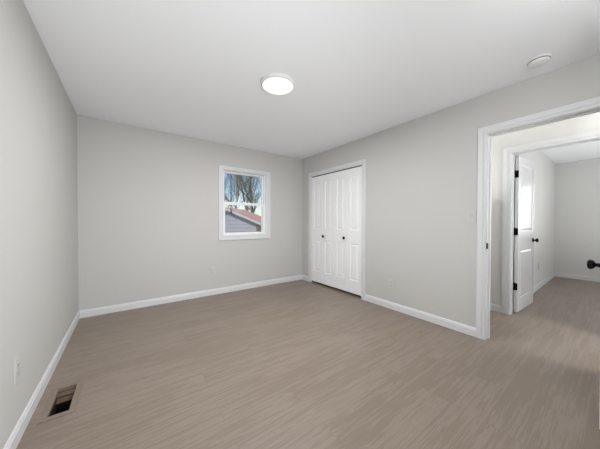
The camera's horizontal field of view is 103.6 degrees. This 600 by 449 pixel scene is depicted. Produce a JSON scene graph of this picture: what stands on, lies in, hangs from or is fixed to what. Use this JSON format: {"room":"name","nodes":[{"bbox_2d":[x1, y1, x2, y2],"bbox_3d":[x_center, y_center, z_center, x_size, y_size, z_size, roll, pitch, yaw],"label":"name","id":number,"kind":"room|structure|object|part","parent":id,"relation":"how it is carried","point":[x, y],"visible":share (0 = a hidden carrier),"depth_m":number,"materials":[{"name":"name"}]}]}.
{"room":"empty bedroom","nodes":[
{"label":"empty bedroom","id":0,"kind":"room"},
{"bbox_2d":[0,0,77,448],"bbox_3d":[-1.457,-0.067,1.061,0.140,2.440,4.554,0,1,-36],"label":"wall","id":1,"kind":"structure","parent":0,"point":[39,202],"depth_m":1.45,"materials":[{"name":"grey paint"}]},
{"bbox_2d":[14,355,20,384],"bbox_3d":[-1.504,0.773,1.258,0.009,0.120,0.074,0,1,-36],"label":"wall outlet","id":2,"kind":"object","parent":1,"relation":"attached to","point":[17,368],"visible":1,"depth_m":1.25,"materials":[{"name":"grey plastic"}]},
{"bbox_2d":[3,311,79,448],"bbox_3d":[-1.398,1.107,1.120,0.013,0.092,4.274,0,1,-36],"label":"baseboard","id":3,"kind":"structure","parent":1,"relation":"attached to","point":[16,435],"depth_m":1.51,"materials":[{"name":"white wood"}]},
{"bbox_2d":[77,115,301,311],"bbox_3d":[-1.304,-0.099,3.908,3.468,2.440,0.140,0,1,-36],"label":"wall","id":4,"kind":"structure","parent":0,"point":[148,199],"depth_m":3.36,"materials":[{"name":"grey paint"}]},
{"bbox_2d":[80,275,301,317],"bbox_3d":[-1.310,1.076,3.824,3.322,0.092,0.013,0,1,-36],"label":"baseboard","id":5,"kind":"structure","parent":4,"relation":"attached to","point":[156,301],"depth_m":3.46,"materials":[{"name":"white wood"}]},
{"bbox_2d":[210,267,214,274],"bbox_3d":[-1.389,0.748,3.764,0.074,0.120,0.009,0,1,-36],"label":"wall outlet","id":6,"kind":"object","parent":4,"relation":"attached to","point":[212,270],"visible":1,"depth_m":3.76,"materials":[{"name":"grey plastic"}]},
{"bbox_2d":[219,165,270,240],"bbox_3d":[-0.969,-0.351,4.138,0.940,1.214,0.158,0,1,-36],"label":"window","id":7,"kind":"structure","parent":4,"relation":"in","point":[265,177],"depth_m":4.14,"materials":[{"name":"white plastic"}]},
{"bbox_3d":[-0.996,-0.620,4.172,0.756,0.558,0.030,0,1,-36],"label":"sash","id":8,"kind":"part","parent":7,"relation":"part of","materials":[{"name":"clear glass"}]},
{"bbox_3d":[-0.977,-0.113,4.150,0.756,0.560,0.030,0,1,-36],"label":"sash","id":9,"kind":"part","parent":7,"relation":"part of","materials":[{"name":"clear glass"}]},
{"bbox_2d":[16,276,599,448],"bbox_3d":[2.371,1.155,2.713,8.259,0.020,6.434,0,1,-36],"label":"floor","id":10,"kind":"structure","parent":0,"point":[297,364],"depth_m":1.78,"materials":[{"name":"beige wood"}]},
{"bbox_2d":[37,379,83,424],"bbox_3d":[-1.551,1.296,1.550,0.162,0.307,0.362,0,1,-36],"label":"floor vent","id":11,"kind":"object","parent":10,"relation":"in","point":[66,402],"visible":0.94,"depth_m":1.59,"materials":[{"name":"brown wood"}]},
{"bbox_3d":[-1.596,1.189,1.610,0.090,0.020,0.034,0,1,-36],"label":"damper blade","id":12,"kind":"part","parent":11,"relation":"part of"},
{"bbox_2d":[23,0,599,163],"bbox_3d":[2.378,-1.370,2.684,8.259,0.150,6.434,0,1,-36],"label":"ceiling","id":13,"kind":"structure","parent":0,"point":[358,69],"depth_m":1.84,"materials":[{"name":"white paint"}]},
{"bbox_2d":[261,73,294,94],"bbox_3d":[-0.202,-1.276,2.165,0.308,0.041,0.308,0,1,-36],"label":"ceiling light","id":14,"kind":"object","parent":13,"relation":"attached to","point":[273,83],"visible":1,"depth_m":2.12,"materials":[{"name":"white plastic"}]},
{"bbox_2d":[526,54,551,68],"bbox_3d":[1.867,-1.268,1.847,0.140,0.038,0.140,0,1,-36],"label":"smoke detector","id":15,"kind":"object","parent":13,"relation":"attached to","point":[538,61],"visible":1,"depth_m":1.82,"materials":[{"name":"white plastic"}]},
{"bbox_2d":[302,53,599,327],"bbox_3d":[1.392,-0.082,3.058,0.120,2.440,4.414,0,1,-36],"label":"wall","id":16,"kind":"structure","parent":0,"point":[422,172],"depth_m":2.73,"materials":[{"name":"grey paint"}]},
{"bbox_2d":[312,165,361,297],"bbox_3d":[0.586,0.107,4.077,0.064,2.034,1.213,0,1,-36],"label":"door","id":17,"kind":"structure","parent":16,"relation":"in","point":[337,195],"depth_m":4.00,"materials":[{"name":"white wood"}]},
{"bbox_3d":[0.332,-0.351,4.450,0.029,0.865,0.164,0,1,-36],"label":"panel","id":18,"kind":"part","parent":17,"relation":"part of","materials":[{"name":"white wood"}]},
{"bbox_3d":[0.329,0.586,4.460,0.029,0.580,0.164,0,1,-36],"label":"panel","id":19,"kind":"part","parent":17,"relation":"part of","materials":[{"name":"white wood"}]},
{"bbox_3d":[0.510,-0.348,4.206,0.029,0.865,0.164,0,1,-36],"label":"panel","id":20,"kind":"part","parent":17,"relation":"part of","materials":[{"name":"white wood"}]},
{"bbox_3d":[0.507,0.590,4.216,0.029,0.580,0.164,0,1,-36],"label":"panel","id":21,"kind":"part","parent":17,"relation":"part of","materials":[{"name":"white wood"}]},
{"bbox_3d":[0.690,-0.344,3.960,0.029,0.865,0.164,0,1,-36],"label":"panel","id":22,"kind":"part","parent":17,"relation":"part of","materials":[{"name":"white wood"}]},
{"bbox_3d":[0.687,0.593,3.971,0.029,0.580,0.164,0,1,-36],"label":"panel","id":23,"kind":"part","parent":17,"relation":"part of","materials":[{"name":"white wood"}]},
{"bbox_3d":[0.866,0.596,3.727,0.029,0.580,0.164,0,1,-36],"label":"panel","id":24,"kind":"part","parent":17,"relation":"part of","materials":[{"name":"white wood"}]},
{"bbox_3d":[0.868,-0.341,3.716,0.029,0.865,0.164,0,1,-36],"label":"panel","id":25,"kind":"part","parent":17,"relation":"part of","materials":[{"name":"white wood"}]},
{"bbox_2d":[308,159,365,299],"bbox_3d":[0.620,0.071,4.101,0.136,2.107,1.361,0,1,-36],"label":"door frame","id":26,"kind":"structure","parent":16,"relation":"attached to","point":[360,162],"depth_m":3.71,"materials":[{"name":"white wood"}]},
{"bbox_2d":[302,275,475,336],"bbox_3d":[0.912,1.085,3.610,0.013,0.092,2.982,0,1,-36],"label":"baseboard","id":27,"kind":"structure","parent":16,"relation":"attached to","point":[444,322],"depth_m":2.83,"materials":[{"name":"white wood"}]},
{"bbox_2d":[388,279,392,288],"bbox_3d":[1.225,0.801,3.184,0.009,0.120,0.074,0,1,-36],"label":"wall outlet","id":28,"kind":"object","parent":16,"relation":"attached to","point":[390,282],"visible":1,"depth_m":3.19,"materials":[{"name":"grey plastic"}]},
{"bbox_2d":[467,210,475,221],"bbox_3d":[1.765,-0.089,2.436,0.012,0.120,0.074,0,1,-36],"label":"light switch","id":29,"kind":"object","parent":16,"relation":"attached to","point":[471,214],"visible":1,"depth_m":2.43,"materials":[{"name":"grey plastic"}]},
{"bbox_2d":[476,96,599,339],"bbox_3d":[2.118,0.095,2.066,0.152,2.113,0.908,0,1,-36],"label":"door frame","id":30,"kind":"structure","parent":16,"relation":"attached to","point":[590,106],"depth_m":2.34,"materials":[{"name":"white wood"}]},
{"bbox_2d":[587,260,599,428],"bbox_3d":[1.996,0.140,1.499,0.736,2.020,0.157,0,1,-33],"label":"door","id":31,"kind":"structure","parent":16,"relation":"in","point":[591,264],"depth_m":1.37,"materials":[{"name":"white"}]},
{"bbox_3d":[1.720,0.235,1.377,0.062,0.062,0.061,0,1,-33],"label":"knob","id":32,"kind":"part","parent":31,"relation":"part of","materials":[{"name":"black metal"}]},
{"bbox_2d":[513,151,555,300],"bbox_3d":[4.105,-0.087,4.144,3.480,2.440,0.100,0,1,-36],"label":"wall","id":33,"kind":"structure","parent":0,"point":[545,168],"depth_m":4.37,"materials":[{"name":"white paint"}]},
{"bbox_2d":[513,155,538,312],"bbox_3d":[3.066,0.123,3.227,0.787,2.020,0.157,0,1,-34],"label":"door","id":34,"kind":"structure","parent":33,"relation":"in","point":[524,174],"depth_m":3.16,"materials":[{"name":"white wood"}]},
{"bbox_3d":[3.085,0.648,3.246,0.526,0.630,0.034,0,1,-34],"label":"panel","id":35,"kind":"part","parent":34,"relation":"part of","materials":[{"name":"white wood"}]},
{"bbox_3d":[3.087,-0.347,3.235,0.526,0.870,0.034,0,1,-34],"label":"panel","id":36,"kind":"part","parent":34,"relation":"part of","materials":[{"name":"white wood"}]},
{"bbox_2d":[513,272,554,308],"bbox_3d":[4.143,1.088,4.118,3.460,0.092,0.013,0,1,-36],"label":"baseboard","id":37,"kind":"structure","parent":33,"relation":"attached to","point":[543,282],"depth_m":4.34,"materials":[{"name":"white wood"}]},
{"bbox_2d":[490,112,599,304],"bbox_3d":[3.108,-0.070,2.458,0.120,2.440,4.900,0,1,-36],"label":"wall","id":38,"kind":"structure","parent":0,"point":[591,122],"depth_m":3.05,"materials":[{"name":"white paint"}]},
{"bbox_2d":[490,303,500,312],"bbox_3d":[3.051,1.104,2.432,0.013,0.092,4.900,0,1,-36],"label":"baseboard","id":39,"kind":"structure","parent":38,"relation":"attached to","point":[493,307],"depth_m":3.09,"materials":[{"name":"white wood"}]},
{"bbox_2d":[501,130,599,314],"bbox_3d":[2.924,0.088,2.697,0.136,2.117,0.924,0,1,-36],"label":"door frame","id":40,"kind":"structure","parent":38,"relation":"attached to","point":[509,153],"depth_m":2.98,"materials":[{"name":"white wood"}]},
{"bbox_2d":[554,158,599,276],"bbox_3d":[6.535,-0.077,3.870,0.120,2.440,3.412,0,1,-36],"label":"wall","id":41,"kind":"structure","parent":0,"point":[577,183],"depth_m":4.88,"materials":[{"name":"white paint"}]},
{"bbox_2d":[555,272,599,281],"bbox_3d":[6.471,1.097,3.855,0.013,0.092,3.159,0,1,-36],"label":"baseboard","id":42,"kind":"structure","parent":41,"relation":"attached to","point":[557,274],"depth_m":4.86,"materials":[{"name":"white wood"}]},
{"label":"outside","id":43,"kind":"structure","parent":0,"visible":0},
{"bbox_3d":[-9.850,2.256,47.362,100.000,0.989,80.000,0,1,-36],"label":"ground","id":44,"kind":"structure","parent":43,"visible":0},
{"bbox_2d":[224,174,238,206],"bbox_3d":[-16.142,-12.928,58.734,10.387,30.183,8.832,0,1,17],"label":"bare tree","id":45,"kind":"object","parent":44,"relation":"on","point":[232,174],"visible":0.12,"depth_m":58.15,"materials":[{"name":"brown plant"}]},
{"bbox_2d":[224,175,250,207],"bbox_3d":[-5.785,-2.711,18.145,3.283,10.727,6.690,0,1,-36],"label":"bare tree","id":46,"kind":"object","parent":44,"relation":"on","point":[237,175],"visible":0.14,"depth_m":17.93,"materials":[{"name":"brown plant"}]},
{"bbox_2d":[224,174,260,208],"bbox_3d":[-9.902,-6.721,33.930,9.091,18.392,8.784,0,1,-36],"label":"bare tree","id":47,"kind":"object","parent":44,"relation":"on","point":[226,174],"visible":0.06,"depth_m":33.73,"materials":[{"name":"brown plant"}]},
{"bbox_2d":[225,207,260,232],"bbox_3d":[-3.978,-0.428,14.644,4.360,5.640,3.186,0,1,10],"label":"outbuilding","id":48,"kind":"structure","parent":44,"relation":"on","point":[236,220],"depth_m":13.18,"materials":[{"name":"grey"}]},
{"bbox_2d":[227,174,260,212],"bbox_3d":[-5.112,-5.308,24.184,7.483,15.821,5.105,0,1,-29],"label":"bare tree","id":49,"kind":"object","parent":44,"relation":"on","point":[250,198],"visible":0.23,"depth_m":23.71,"materials":[{"name":"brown plant"}]},
{"bbox_2d":[236,175,256,207],"bbox_3d":[-12.829,-11.659,47.928,8.256,27.963,12.283,0,1,-32],"label":"bare tree","id":50,"kind":"object","parent":44,"relation":"on","point":[243,196],"visible":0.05,"depth_m":46.44,"materials":[{"name":"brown plant"}]},
{"bbox_2d":[236,176,260,210],"bbox_3d":[-6.287,-6.597,28.473,7.491,18.290,6.962,0,1,-20],"label":"bare tree","id":51,"kind":"object","parent":44,"relation":"on","point":[246,208],"visible":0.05,"depth_m":27.47,"materials":[{"name":"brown plant"}]}
]}

